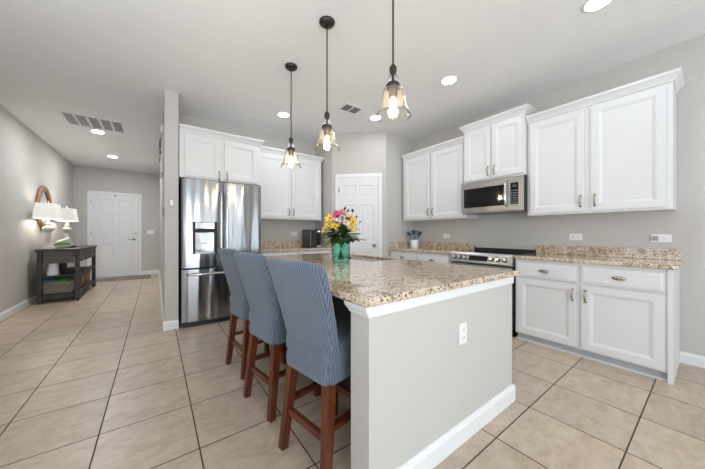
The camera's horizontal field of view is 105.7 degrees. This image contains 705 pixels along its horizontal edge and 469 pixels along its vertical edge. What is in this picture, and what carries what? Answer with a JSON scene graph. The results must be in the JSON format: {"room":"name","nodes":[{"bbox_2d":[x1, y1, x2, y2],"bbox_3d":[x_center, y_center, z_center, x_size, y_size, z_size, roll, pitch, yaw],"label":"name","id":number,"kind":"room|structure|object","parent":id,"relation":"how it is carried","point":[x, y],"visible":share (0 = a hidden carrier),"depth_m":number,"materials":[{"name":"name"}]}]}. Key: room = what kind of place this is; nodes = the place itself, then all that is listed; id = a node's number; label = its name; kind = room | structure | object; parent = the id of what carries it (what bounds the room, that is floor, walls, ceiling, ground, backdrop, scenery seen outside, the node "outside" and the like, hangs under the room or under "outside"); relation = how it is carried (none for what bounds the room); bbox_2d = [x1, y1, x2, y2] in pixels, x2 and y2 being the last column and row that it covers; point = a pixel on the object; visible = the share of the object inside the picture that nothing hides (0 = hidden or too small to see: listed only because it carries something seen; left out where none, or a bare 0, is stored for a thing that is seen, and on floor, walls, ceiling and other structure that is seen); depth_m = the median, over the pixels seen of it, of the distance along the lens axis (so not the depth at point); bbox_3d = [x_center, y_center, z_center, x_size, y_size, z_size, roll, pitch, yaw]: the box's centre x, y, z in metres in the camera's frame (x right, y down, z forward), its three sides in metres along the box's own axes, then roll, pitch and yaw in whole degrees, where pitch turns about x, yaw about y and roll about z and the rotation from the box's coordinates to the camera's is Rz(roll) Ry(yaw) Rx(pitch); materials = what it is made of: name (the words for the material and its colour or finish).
{"room":"kitchen","nodes":[
{"label":"kitchen","id":0,"kind":"room"},
{"bbox_2d":[0,104,72,312],"bbox_3d":[-3.301,-0.280,1.545,0.150,2.880,13.000,0,0,-36],"label":"wall","id":1,"kind":"structure","parent":0,"point":[28,163],"depth_m":4.15,"materials":[{"name":"grey paint"}]},
{"bbox_2d":[0,295,35,320],"bbox_3d":[-4.701,1.110,3.588,0.015,0.100,7.750,0,0,-36],"label":"baseboard","id":2,"kind":"structure","parent":1,"relation":"attached to","point":[18,307],"depth_m":3.94,"materials":[{"name":"white"}]},
{"bbox_2d":[35,185,51,228],"bbox_3d":[-5.650,-0.470,4.907,0.041,0.820,0.820,0,0,-36],"label":"wall mirror","id":3,"kind":"object","parent":1,"relation":"attached to","point":[43,195],"visible":0.57,"depth_m":4.81,"materials":[{"name":"brown wood"}]},
{"bbox_2d":[73,165,159,277],"bbox_3d":[-6.284,-0.280,7.326,1.892,2.880,0.150,0,0,-36],"label":"wall","id":4,"kind":"structure","parent":0,"point":[85,178],"depth_m":7.32,"materials":[{"name":"grey paint"}]},
{"bbox_2d":[90,193,137,277],"bbox_3d":[-6.334,0.058,7.139,0.961,2.180,0.091,0,0,-36],"label":"door","id":5,"kind":"structure","parent":4,"relation":"in","point":[114,218],"depth_m":7.14,"materials":[{"name":"white paint"}]},
{"bbox_2d":[87,191,141,278],"bbox_3d":[-6.354,0.029,7.170,1.093,2.261,0.020,0,0,-36],"label":"trim","id":6,"kind":"structure","parent":4,"relation":"attached to","point":[88,192],"depth_m":7.14,"materials":[{"name":"white wood"}]},
{"bbox_2d":[142,270,158,274],"bbox_3d":[-6.292,1.110,7.218,1.752,0.100,0.015,0,0,-36],"label":"baseboard","id":7,"kind":"structure","parent":4,"relation":"attached to","point":[153,271],"depth_m":7.61,"materials":[{"name":"white"}]},
{"bbox_2d":[160,90,177,321],"bbox_3d":[-3.863,-0.280,5.511,0.140,2.880,5.643,0,0,-36],"label":"wall","id":8,"kind":"structure","parent":0,"point":[169,143],"depth_m":3.24,"materials":[{"name":"grey paint"}]},
{"bbox_2d":[159,138,162,177],"bbox_3d":[-2.811,-1.095,3.919,0.043,0.470,0.515,0,0,-36],"label":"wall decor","id":9,"kind":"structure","parent":8,"relation":"attached to","point":[160,147],"depth_m":3.75,"materials":[{"name":"white"}]},
{"bbox_2d":[160,124,162,134],"bbox_3d":[-2.652,-1.440,3.710,0.035,0.110,0.120,0,0,-36],"label":"door chime","id":10,"kind":"object","parent":8,"relation":"attached to","point":[161,125],"visible":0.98,"depth_m":3.66,"materials":[{"name":"white plastic"}]},
{"bbox_2d":[159,270,178,330],"bbox_3d":[-3.864,1.107,5.501,0.155,0.105,5.658,0,0,-36],"label":"baseboard","id":11,"kind":"structure","parent":8,"relation":"attached to","point":[174,324],"depth_m":3.25,"materials":[{"name":"white"}]},
{"bbox_2d":[168,197,174,207],"bbox_3d":[-2.188,-0.375,3.234,0.075,0.120,0.010,0,0,-36],"label":"light switch","id":12,"kind":"object","parent":8,"relation":"attached to","point":[171,201],"visible":1,"depth_m":3.23,"materials":[{"name":"grey plastic"}]},
{"bbox_2d":[178,113,314,240],"bbox_3d":[-1.668,-0.280,4.527,2.231,2.880,0.150,0,0,-36],"label":"wall","id":13,"kind":"structure","parent":0,"point":[271,230],"depth_m":4.64,"materials":[{"name":"grey paint"}]},
{"bbox_2d":[178,123,264,185],"bbox_3d":[-1.892,-1.024,3.842,1.038,0.645,0.684,0,0,-36],"label":"upper cabinet","id":14,"kind":"object","parent":13,"relation":"attached to","point":[203,154],"visible":0.95,"depth_m":3.54,"materials":[{"name":"white paint"}]},
{"bbox_2d":[260,146,324,220],"bbox_3d":[-1.099,-0.800,4.608,1.218,1.130,0.388,0,0,-36],"label":"upper cabinet","id":15,"kind":"object","parent":13,"relation":"attached to","point":[293,193],"visible":0.95,"depth_m":4.46,"materials":[{"name":"white paint"}]},
{"bbox_2d":[261,240,330,247],"bbox_3d":[-1.037,0.185,4.517,1.220,0.115,0.608,0,0,-36],"label":"backsplash","id":16,"kind":"structure","parent":13,"relation":"attached to","point":[298,243],"depth_m":4.73,"materials":[{"name":"stone"}]},
{"bbox_2d":[0,0,704,173],"bbox_3d":[-0.989,-1.770,3.152,5.780,0.100,13.150,0,0,-36],"label":"ceiling","id":17,"kind":"structure","parent":0,"point":[225,61],"depth_m":2.58,"materials":[{"name":"white paint"}]},
{"bbox_2d":[55,109,127,133],"bbox_3d":[-3.997,-1.715,4.155,0.740,0.010,0.590,0,0,-36],"label":"ceiling vent","id":18,"kind":"object","parent":17,"relation":"in","point":[70,118],"visible":1,"depth_m":4.13,"materials":[{"name":"white metal"}]},
{"bbox_2d":[90,129,105,133],"bbox_3d":[-4.289,-1.715,4.505,0.194,0.008,0.194,0,0,-36],"label":"recessed light","id":19,"kind":"object","parent":17,"relation":"in","point":[92,130],"visible":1,"depth_m":4.49,"materials":[{"name":"white"}]},
{"bbox_2d":[277,111,289,117],"bbox_3d":[-0.996,-1.715,3.860,0.194,0.008,0.194,0,0,-36],"label":"recessed light","id":20,"kind":"object","parent":17,"relation":"in","point":[283,114],"visible":1,"depth_m":3.85,"materials":[{"name":"white plastic"}]},
{"bbox_2d":[278,113,288,116],"bbox_3d":[-0.996,-1.716,3.860,0.148,0.005,0.148,0,0,3],"label":"diffuser","id":21,"kind":"object","parent":20,"relation":"attached to","point":[279,114],"depth_m":3.85,"materials":[{"name":"white plastic"}]},
{"bbox_2d":[280,62,301,167],"bbox_3d":[-0.632,-1.196,2.750,0.214,1.048,0.214,0,0,-36],"label":"pendant light","id":22,"kind":"object","parent":17,"relation":"hanging from","point":[289,66],"visible":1,"depth_m":2.73,"materials":[{"name":"brown metal"}]},
{"bbox_2d":[287,147,294,156],"bbox_3d":[-0.632,-0.839,2.750,0.086,0.092,0.086,0,0,-36],"label":"socket","id":23,"kind":"object","parent":22,"relation":"attached to","point":[291,150],"depth_m":2.73,"materials":[{"name":"brown metal"}]},
{"bbox_2d":[314,16,339,150],"bbox_3d":[-0.207,-1.196,2.172,0.214,1.048,0.214,0,0,-36],"label":"pendant light","id":24,"kind":"object","parent":17,"relation":"hanging from","point":[326,22],"visible":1,"depth_m":2.16,"materials":[{"name":"brown metal"}]},
{"bbox_2d":[322,124,331,136],"bbox_3d":[-0.207,-0.839,2.172,0.086,0.092,0.086,0,0,-36],"label":"socket","id":25,"kind":"object","parent":24,"relation":"attached to","point":[327,128],"depth_m":2.15,"materials":[{"name":"brown metal"}]},
{"bbox_2d":[324,111,329,118],"bbox_3d":[-0.207,-0.962,2.172,0.044,0.067,0.043,0,0,-36],"label":"socket","id":26,"kind":"object","parent":24,"relation":"attached to","point":[326,114],"depth_m":2.16,"materials":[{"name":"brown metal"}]},
{"bbox_2d":[338,103,363,114],"bbox_3d":[-0.024,-1.716,3.687,0.300,0.007,0.220,0,0,-36],"label":"ceiling vent","id":27,"kind":"object","parent":17,"relation":"in","point":[349,108],"visible":1,"depth_m":3.67,"materials":[{"name":"white metal"}]},
{"bbox_2d":[369,115,381,120],"bbox_3d":[0.340,-1.715,3.961,0.194,0.008,0.194,0,0,-36],"label":"recessed light","id":28,"kind":"object","parent":17,"relation":"in","point":[372,117],"visible":0.85,"depth_m":3.95,"materials":[{"name":"white"}]},
{"bbox_2d":[375,0,411,121],"bbox_3d":[0.238,-1.196,1.567,0.214,1.048,0.214,0,0,-36],"label":"pendant light","id":29,"kind":"object","parent":17,"relation":"hanging from","point":[393,86],"visible":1,"depth_m":1.55,"materials":[{"name":"brown metal"}]},
{"bbox_2d":[386,80,399,99],"bbox_3d":[0.238,-0.839,1.567,0.086,0.092,0.086,0,0,-36],"label":"socket","id":30,"kind":"object","parent":29,"relation":"attached to","point":[393,86],"depth_m":1.54,"materials":[{"name":"brown metal"}]},
{"bbox_2d":[440,75,457,84],"bbox_3d":[1.081,-1.715,2.995,0.194,0.008,0.194,0,0,-36],"label":"recessed light","id":31,"kind":"object","parent":17,"relation":"in","point":[450,79],"visible":1,"depth_m":2.99,"materials":[{"name":"white"}]},
{"bbox_2d":[442,77,455,83],"bbox_3d":[1.081,-1.716,2.995,0.148,0.005,0.148,0,0,3],"label":"diffuser","id":32,"kind":"object","parent":31,"relation":"attached to","point":[445,80],"depth_m":2.99,"materials":[{"name":"white plastic"}]},
{"bbox_2d":[581,0,612,12],"bbox_3d":[1.823,-1.715,1.986,0.194,0.008,0.194,0,0,-36],"label":"recessed light","id":33,"kind":"object","parent":17,"relation":"in","point":[589,6],"visible":1,"depth_m":2.01,"materials":[{"name":"white plastic"}]},
{"bbox_2d":[585,0,609,10],"bbox_3d":[1.823,-1.716,1.986,0.148,0.005,0.148,0,0,14],"label":"diffuser","id":34,"kind":"object","parent":33,"relation":"attached to","point":[590,5],"depth_m":2.00,"materials":[{"name":"white plastic"}]},
{"bbox_2d":[0,274,704,468],"bbox_3d":[-0.989,1.210,3.152,5.780,0.100,13.150,0,0,-36],"label":"floor","id":35,"kind":"structure","parent":0,"point":[95,381],"depth_m":1.81,"materials":[{"name":"tile"}]},
{"bbox_2d":[34,245,96,304],"bbox_3d":[-5.390,0.710,5.117,0.535,0.900,1.620,0,0,-36],"label":"console table","id":36,"kind":"object","parent":35,"relation":"on","point":[62,256],"visible":0.88,"depth_m":4.58,"materials":[{"name":"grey wood"}]},
{"bbox_2d":[32,201,62,248],"bbox_3d":[-5.175,-0.147,4.549,0.270,0.814,0.430,0,0,-36],"label":"table lamp","id":37,"kind":"object","parent":36,"relation":"on","point":[48,211],"visible":1,"depth_m":4.47,"materials":[{"name":"white fabric"}]},
{"bbox_2d":[46,263,58,275],"bbox_3d":[-5.081,0.602,4.531,0.156,0.205,0.156,0,0,-36],"label":"vase","id":38,"kind":"object","parent":36,"relation":"on","point":[52,269],"visible":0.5,"depth_m":4.49,"materials":[{"name":"white ceramic"}]},
{"bbox_2d":[43,278,74,293],"bbox_3d":[-5.094,0.909,4.646,0.409,0.200,0.344,0,0,-36],"label":"wicker basket","id":39,"kind":"object","parent":36,"relation":"on","point":[55,286],"visible":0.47,"depth_m":4.54,"materials":[{"name":"beige wicker"}]},
{"bbox_2d":[43,279,53,281],"bbox_3d":[-5.184,0.799,4.564,0.163,0.039,0.223,0,0,-36],"label":"folded cloth","id":40,"kind":"object","parent":39,"relation":"on","point":[44,280],"visible":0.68,"depth_m":4.52,"materials":[{"name":"teal fabric"}]},
{"bbox_2d":[53,276,73,280],"bbox_3d":[-5.052,0.791,4.678,0.241,0.054,0.246,0,0,-36],"label":"folded cloth","id":41,"kind":"object","parent":39,"relation":"on","point":[66,278],"visible":0.98,"depth_m":4.62,"materials":[{"name":"green fabric"}]},
{"bbox_2d":[54,241,71,247],"bbox_3d":[-5.230,0.200,4.818,0.250,0.118,0.250,0,0,-36],"label":"moss bowl","id":42,"kind":"object","parent":36,"relation":"on","point":[61,244],"visible":0.96,"depth_m":4.76,"materials":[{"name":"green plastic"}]},
{"bbox_2d":[56,237,72,243],"bbox_3d":[-5.349,0.165,4.973,0.087,0.192,0.216,0,0,37],"label":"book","id":43,"kind":"object","parent":36,"relation":"on","point":[67,239],"visible":0.62,"depth_m":4.97,"materials":[{"name":"white paper"}]},
{"bbox_2d":[54,206,78,237],"bbox_3d":[-5.792,-0.147,5.423,0.270,0.814,0.430,0,0,-36],"label":"table lamp","id":44,"kind":"object","parent":36,"relation":"on","point":[69,214],"visible":0.81,"depth_m":5.34,"materials":[{"name":"white fabric"}]},
{"bbox_2d":[51,273,85,286],"bbox_3d":[-5.334,0.894,5.040,0.399,0.230,0.424,0,0,-36],"label":"wicker basket","id":45,"kind":"object","parent":36,"relation":"on","point":[82,276],"visible":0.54,"depth_m":5.05,"materials":[{"name":"brown wicker"}]},
{"bbox_2d":[43,266,94,277],"bbox_3d":[-5.393,0.720,5.114,0.477,0.030,1.450,0,0,-36],"label":"shelf","id":46,"kind":"object","parent":36,"relation":"attached to","point":[67,271],"depth_m":4.96,"materials":[{"name":"brown wood"}]},
{"bbox_2d":[43,280,94,294],"bbox_3d":[-5.395,1.022,5.113,0.473,0.025,1.450,0,0,-36],"label":"shelf","id":47,"kind":"object","parent":36,"relation":"attached to","point":[88,284],"depth_m":5.02,"materials":[{"name":"brown wood"}]},
{"bbox_2d":[85,270,90,283],"bbox_3d":[-5.618,0.894,5.427,0.399,0.230,0.424,0,0,-36],"label":"wicker basket","id":48,"kind":"object","parent":36,"relation":"on","point":[87,277],"visible":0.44,"depth_m":5.49,"materials":[{"name":"brown wicker"}]},
{"bbox_2d":[96,275,150,281],"bbox_3d":[-5.887,1.155,6.843,1.160,0.010,0.600,0,0,-36],"label":"door mat","id":49,"kind":"object","parent":35,"relation":"on","point":[143,276],"visible":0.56,"depth_m":6.83,"materials":[{"name":"grey fabric"}]},
{"bbox_2d":[178,177,260,327],"bbox_3d":[-1.869,0.235,3.770,0.962,1.850,0.771,0,0,-36],"label":"refrigerator","id":50,"kind":"object","parent":35,"relation":"on","point":[212,215],"visible":0.85,"depth_m":3.42,"materials":[{"name":"silver metal"}]},
{"bbox_2d":[217,248,286,379],"bbox_3d":[-0.892,0.641,2.356,0.496,1.043,0.462,0,0,-43],"label":"bar stool","id":51,"kind":"object","parent":35,"relation":"on","point":[239,306],"visible":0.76,"depth_m":2.20,"materials":[{"name":"blue fabric"}]},
{"bbox_2d":[233,252,320,422],"bbox_3d":[-0.533,0.641,1.880,0.462,1.043,0.496,0,0,45],"label":"bar stool","id":52,"kind":"object","parent":35,"relation":"on","point":[267,324],"visible":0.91,"depth_m":1.70,"materials":[{"name":"blue fabric"}]},
{"bbox_2d":[261,250,330,255],"bbox_3d":[-1.021,0.719,4.498,1.213,0.883,0.658,0,0,-36],"label":"base cabinet","id":53,"kind":"object","parent":35,"relation":"on","point":[308,251],"visible":0.04,"depth_m":4.22,"materials":[{"name":"white paint"}]},
{"bbox_2d":[261,240,331,251],"bbox_3d":[-1.028,0.202,4.505,1.220,0.148,0.638,0,0,-36],"label":"countertop","id":54,"kind":"structure","parent":53,"relation":"on","point":[266,246],"depth_m":4.62,"materials":[{"name":"stone"}]},
{"bbox_2d":[303,229,321,246],"bbox_3d":[-0.713,0.082,4.819,0.270,0.322,0.310,0,0,-36],"label":"coffee maker","id":55,"kind":"object","parent":54,"relation":"on","point":[311,238],"visible":0.92,"depth_m":4.69,"materials":[{"name":"black plastic"}]},
{"bbox_2d":[267,257,350,468],"bbox_3d":[-0.155,0.641,1.425,0.462,1.043,0.496,0,0,44],"label":"bar stool","id":56,"kind":"object","parent":35,"relation":"on","point":[318,342],"visible":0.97,"depth_m":1.26,"materials":[{"name":"blue fabric"}]},
{"bbox_2d":[390,250,452,263],"bbox_3d":[1.205,0.719,4.230,0.664,0.883,1.155,0,0,-36],"label":"base cabinet","id":57,"kind":"object","parent":35,"relation":"on","point":[421,256],"visible":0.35,"depth_m":3.97,"materials":[{"name":"white paint"}]},
{"bbox_2d":[389,241,474,253],"bbox_3d":[1.214,0.208,4.234,0.643,0.135,1.169,0,0,-36],"label":"countertop","id":58,"kind":"structure","parent":57,"relation":"on","point":[429,247],"depth_m":4.32,"materials":[{"name":"stone"}]},
{"bbox_2d":[411,240,418,247],"bbox_3d":[1.064,0.175,4.580,0.136,0.135,0.136,0,0,-36],"label":"utensil crock","id":59,"kind":"object","parent":58,"relation":"on","point":[414,243],"visible":0.98,"depth_m":4.52,"materials":[{"name":"white ceramic"}]},
{"bbox_2d":[332,257,515,468],"bbox_3d":[-0.046,0.730,2.343,1.338,0.861,2.176,0,0,-36],"label":"kitchen island","id":60,"kind":"object","parent":35,"relation":"on","point":[418,394],"visible":0.54,"depth_m":1.32,"materials":[{"name":"grey paint"}]},
{"bbox_2d":[266,252,519,307],"bbox_3d":[-0.065,0.277,2.374,1.383,0.034,2.278,0,0,-36],"label":"island countertop","id":61,"kind":"structure","parent":60,"relation":"on","point":[366,284],"depth_m":1.62,"materials":[{"name":"stone"}]},
{"bbox_2d":[332,241,349,262],"bbox_3d":[-0.105,0.137,2.442,0.164,0.245,0.164,0,0,-36],"label":"glass vase","id":62,"kind":"object","parent":61,"relation":"on","point":[345,241],"visible":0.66,"depth_m":2.42,"materials":[{"name":"teal glass"}]},
{"bbox_2d":[320,232,343,259],"bbox_3d":[-0.186,0.108,2.420,0.222,0.265,0.186,0,0,-18],"label":"leaf sprig","id":63,"kind":"object","parent":62,"relation":"in","point":[328,234],"visible":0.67,"depth_m":2.43,"materials":[{"name":"green plant"}]},
{"bbox_2d":[324,214,342,258],"bbox_3d":[-0.169,0.027,2.394,0.175,0.426,0.096,0,0,-6],"label":"flower","id":64,"kind":"object","parent":62,"relation":"in","point":[329,217],"visible":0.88,"depth_m":2.40,"materials":[{"name":"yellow plant"}]},
{"bbox_2d":[324,221,342,256],"bbox_3d":[-0.172,0.061,2.412,0.185,0.357,0.094,0,0,-36],"label":"flower","id":65,"kind":"object","parent":62,"relation":"in","point":[328,223],"visible":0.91,"depth_m":2.39,"materials":[{"name":"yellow plant"}]},
{"bbox_2d":[326,238,345,248],"bbox_3d":[-0.139,0.132,2.385,0.152,0.216,0.206,0,0,22],"label":"leaf sprig","id":66,"kind":"object","parent":62,"relation":"in","point":[334,241],"visible":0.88,"depth_m":2.36,"materials":[{"name":"green plant"}]},
{"bbox_2d":[330,222,341,255],"bbox_3d":[-0.130,0.069,2.376,0.154,0.343,0.094,0,0,-36],"label":"flower","id":67,"kind":"object","parent":62,"relation":"in","point":[335,225],"visible":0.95,"depth_m":2.35,"materials":[{"name":"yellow plant"}]},
{"bbox_2d":[327,233,345,245],"bbox_3d":[-0.121,0.117,2.380,0.184,0.247,0.180,0,0,27],"label":"leaf sprig","id":68,"kind":"object","parent":62,"relation":"in","point":[335,236],"visible":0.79,"depth_m":2.34,"materials":[{"name":"green plant"}]},
{"bbox_2d":[332,210,342,259],"bbox_3d":[-0.121,0.016,2.374,0.132,0.447,0.110,0,0,-36],"label":"flower","id":69,"kind":"object","parent":62,"relation":"in","point":[336,214],"visible":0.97,"depth_m":2.35,"materials":[{"name":"pink plant"}]},
{"bbox_2d":[333,221,345,233],"bbox_3d":[-0.133,0.057,2.417,0.163,0.366,0.181,0,0,-36],"label":"leaf sprig","id":70,"kind":"object","parent":62,"relation":"in","point":[338,230],"visible":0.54,"depth_m":2.39,"materials":[{"name":"green plant"}]},
{"bbox_2d":[333,231,351,241],"bbox_3d":[-0.100,0.107,2.360,0.179,0.267,0.172,0,0,34],"label":"leaf sprig","id":71,"kind":"object","parent":62,"relation":"in","point":[344,233],"visible":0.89,"depth_m":2.35,"materials":[{"name":"green plant"}]},
{"bbox_2d":[335,217,351,232],"bbox_3d":[-0.079,0.048,2.425,0.171,0.384,0.148,0,0,12],"label":"leaf sprig","id":72,"kind":"object","parent":62,"relation":"in","point":[347,218],"visible":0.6,"depth_m":2.39,"materials":[{"name":"green plant"}]},
{"bbox_2d":[338,236,354,243],"bbox_3d":[-0.046,0.126,2.381,0.164,0.228,0.193,0,0,3],"label":"leaf sprig","id":73,"kind":"object","parent":62,"relation":"in","point":[345,238],"visible":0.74,"depth_m":2.35,"materials":[{"name":"green plant"}]},
{"bbox_2d":[342,220,350,226],"bbox_3d":[-0.083,0.054,2.390,0.080,0.371,0.146,0,0,-36],"label":"flower","id":74,"kind":"object","parent":62,"relation":"in","point":[344,221],"visible":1,"depth_m":2.36,"materials":[{"name":"beige plant"}]},
{"bbox_2d":[342,233,359,242],"bbox_3d":[-0.023,0.102,2.407,0.149,0.276,0.186,0,0,-28],"label":"leaf sprig","id":75,"kind":"object","parent":62,"relation":"in","point":[347,235],"visible":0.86,"depth_m":2.37,"materials":[{"name":"green plant"}]},
{"bbox_2d":[346,224,356,231],"bbox_3d":[-0.051,0.075,2.390,0.178,0.329,0.080,0,0,18],"label":"flower","id":76,"kind":"object","parent":62,"relation":"in","point":[352,226],"visible":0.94,"depth_m":2.38,"materials":[{"name":"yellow plant"}]},
{"bbox_2d":[346,219,357,230],"bbox_3d":[-0.039,0.051,2.407,0.192,0.377,0.083,0,0,17],"label":"flower","id":77,"kind":"object","parent":62,"relation":"in","point":[352,221],"visible":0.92,"depth_m":2.40,"materials":[{"name":"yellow plant"}]},
{"bbox_2d":[343,237,364,242],"bbox_3d":[-0.013,0.130,2.401,0.253,0.220,0.169,0,0,28],"label":"leaf sprig","id":78,"kind":"object","parent":62,"relation":"in","point":[356,238],"visible":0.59,"depth_m":2.37,"materials":[{"name":"green plant"}]},
{"bbox_2d":[459,322,466,344],"bbox_3d":[0.619,0.559,1.495,0.072,0.116,0.008,0,0,-36],"label":"wall outlet","id":79,"kind":"object","parent":60,"relation":"attached to","point":[463,326],"visible":1,"depth_m":1.49,"materials":[{"name":"white plastic"}]},
{"bbox_2d":[449,247,535,336],"bbox_3d":[1.764,0.681,3.420,0.718,0.958,0.772,0,0,-36],"label":"range","id":80,"kind":"object","parent":35,"relation":"on","point":[498,258],"visible":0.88,"depth_m":3.21,"materials":[{"name":"silver metal"}]},
{"bbox_2d":[457,250,533,255],"bbox_3d":[1.786,0.252,3.437,0.550,0.024,0.772,0,0,-36],"label":"cooktop","id":81,"kind":"object","parent":80,"relation":"in","point":[496,252],"depth_m":3.38,"materials":[{"name":"black glass"}]},
{"bbox_2d":[516,259,679,384],"bbox_3d":[2.355,0.719,2.666,0.664,0.883,1.118,0,0,-36],"label":"base cabinet","id":82,"kind":"object","parent":35,"relation":"on","point":[623,317],"visible":0.98,"depth_m":2.36,"materials":[{"name":"white paint"}]},
{"bbox_2d":[514,245,684,269],"bbox_3d":[2.370,0.208,2.663,0.643,0.135,1.153,0,0,-36],"label":"countertop","id":83,"kind":"structure","parent":82,"relation":"on","point":[656,258],"depth_m":2.60,"materials":[{"name":"stone"}]},
{"bbox_2d":[315,131,413,257],"bbox_3d":[0.160,-0.280,5.070,1.357,2.880,1.420,0,0,-36],"label":"wall","id":84,"kind":"structure","parent":0,"point":[379,151],"depth_m":4.59,"materials":[{"name":"grey paint"}]},
{"bbox_2d":[338,177,377,259],"bbox_3d":[0.091,0.098,4.508,0.678,2.100,0.104,0,0,9],"label":"door","id":85,"kind":"structure","parent":84,"relation":"in","point":[360,194],"depth_m":4.52,"materials":[{"name":"white paint"}]},
{"bbox_2d":[335,173,381,260],"bbox_3d":[0.101,0.072,4.545,0.798,2.176,0.021,0,0,9],"label":"trim","id":86,"kind":"structure","parent":84,"relation":"attached to","point":[379,175],"depth_m":4.49,"materials":[{"name":"white wood"}]},
{"bbox_2d":[414,34,704,355],"bbox_3d":[2.713,-0.280,2.869,0.150,2.880,8.010,0,0,-36],"label":"wall","id":87,"kind":"structure","parent":0,"point":[686,225],"depth_m":2.60,"materials":[{"name":"grey paint"}]},
{"bbox_2d":[389,241,474,249],"bbox_3d":[1.220,0.192,4.239,0.628,0.102,1.169,0,0,-36],"label":"backsplash","id":88,"kind":"structure","parent":87,"relation":"attached to","point":[448,245],"depth_m":4.46,"materials":[{"name":"stone"}]},
{"bbox_2d":[401,136,477,221],"bbox_3d":[1.343,-0.785,4.279,0.384,1.140,1.165,0,0,-36],"label":"upper cabinet","id":89,"kind":"object","parent":87,"relation":"attached to","point":[433,176],"visible":0.95,"depth_m":4.12,"materials":[{"name":"white paint"}]},
{"bbox_2d":[459,103,539,183],"bbox_3d":[1.896,-1.077,3.483,0.434,0.785,0.853,0,0,-36],"label":"upper cabinet","id":90,"kind":"object","parent":87,"relation":"attached to","point":[495,146],"visible":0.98,"depth_m":3.31,"materials":[{"name":"white paint"}]},
{"bbox_2d":[461,175,527,214],"bbox_3d":[1.868,-0.466,3.461,0.500,0.404,0.764,0,0,-36],"label":"microwave","id":91,"kind":"object","parent":90,"relation":"attached to","point":[508,194],"visible":0.99,"depth_m":3.29,"materials":[{"name":"silver metal"}]},
{"bbox_2d":[569,234,581,239],"bbox_3d":[2.512,0.038,3.008,0.008,0.074,0.116,0,0,-36],"label":"wall outlet","id":92,"kind":"object","parent":87,"relation":"attached to","point":[571,236],"visible":1,"depth_m":3.01,"materials":[{"name":"white plastic"}]},
{"bbox_2d":[526,67,684,216],"bbox_3d":[2.480,-0.777,2.731,0.384,1.145,1.133,0,0,-36],"label":"upper cabinet","id":93,"kind":"object","parent":87,"relation":"attached to","point":[612,151],"visible":1,"depth_m":2.53,"materials":[{"name":"white paint"}]},
{"bbox_2d":[536,245,679,260],"bbox_3d":[2.614,0.192,2.857,0.020,0.102,1.128,0,0,-36],"label":"backsplash","id":94,"kind":"structure","parent":87,"relation":"attached to","point":[642,253],"depth_m":2.75,"materials":[{"name":"stone"}]},
{"bbox_2d":[651,234,671,241],"bbox_3d":[2.877,0.045,2.493,0.030,0.074,0.130,0,0,-36],"label":"wall outlet","id":95,"kind":"object","parent":87,"relation":"attached to","point":[654,237],"visible":1,"depth_m":2.50,"materials":[{"name":"white plastic"}]},
{"bbox_2d":[680,351,704,368],"bbox_3d":[3.982,1.110,1.003,0.015,0.100,3.500,0,0,-36],"label":"baseboard","id":96,"kind":"structure","parent":87,"relation":"attached to","point":[686,358],"depth_m":2.35,"materials":[{"name":"white wood"}]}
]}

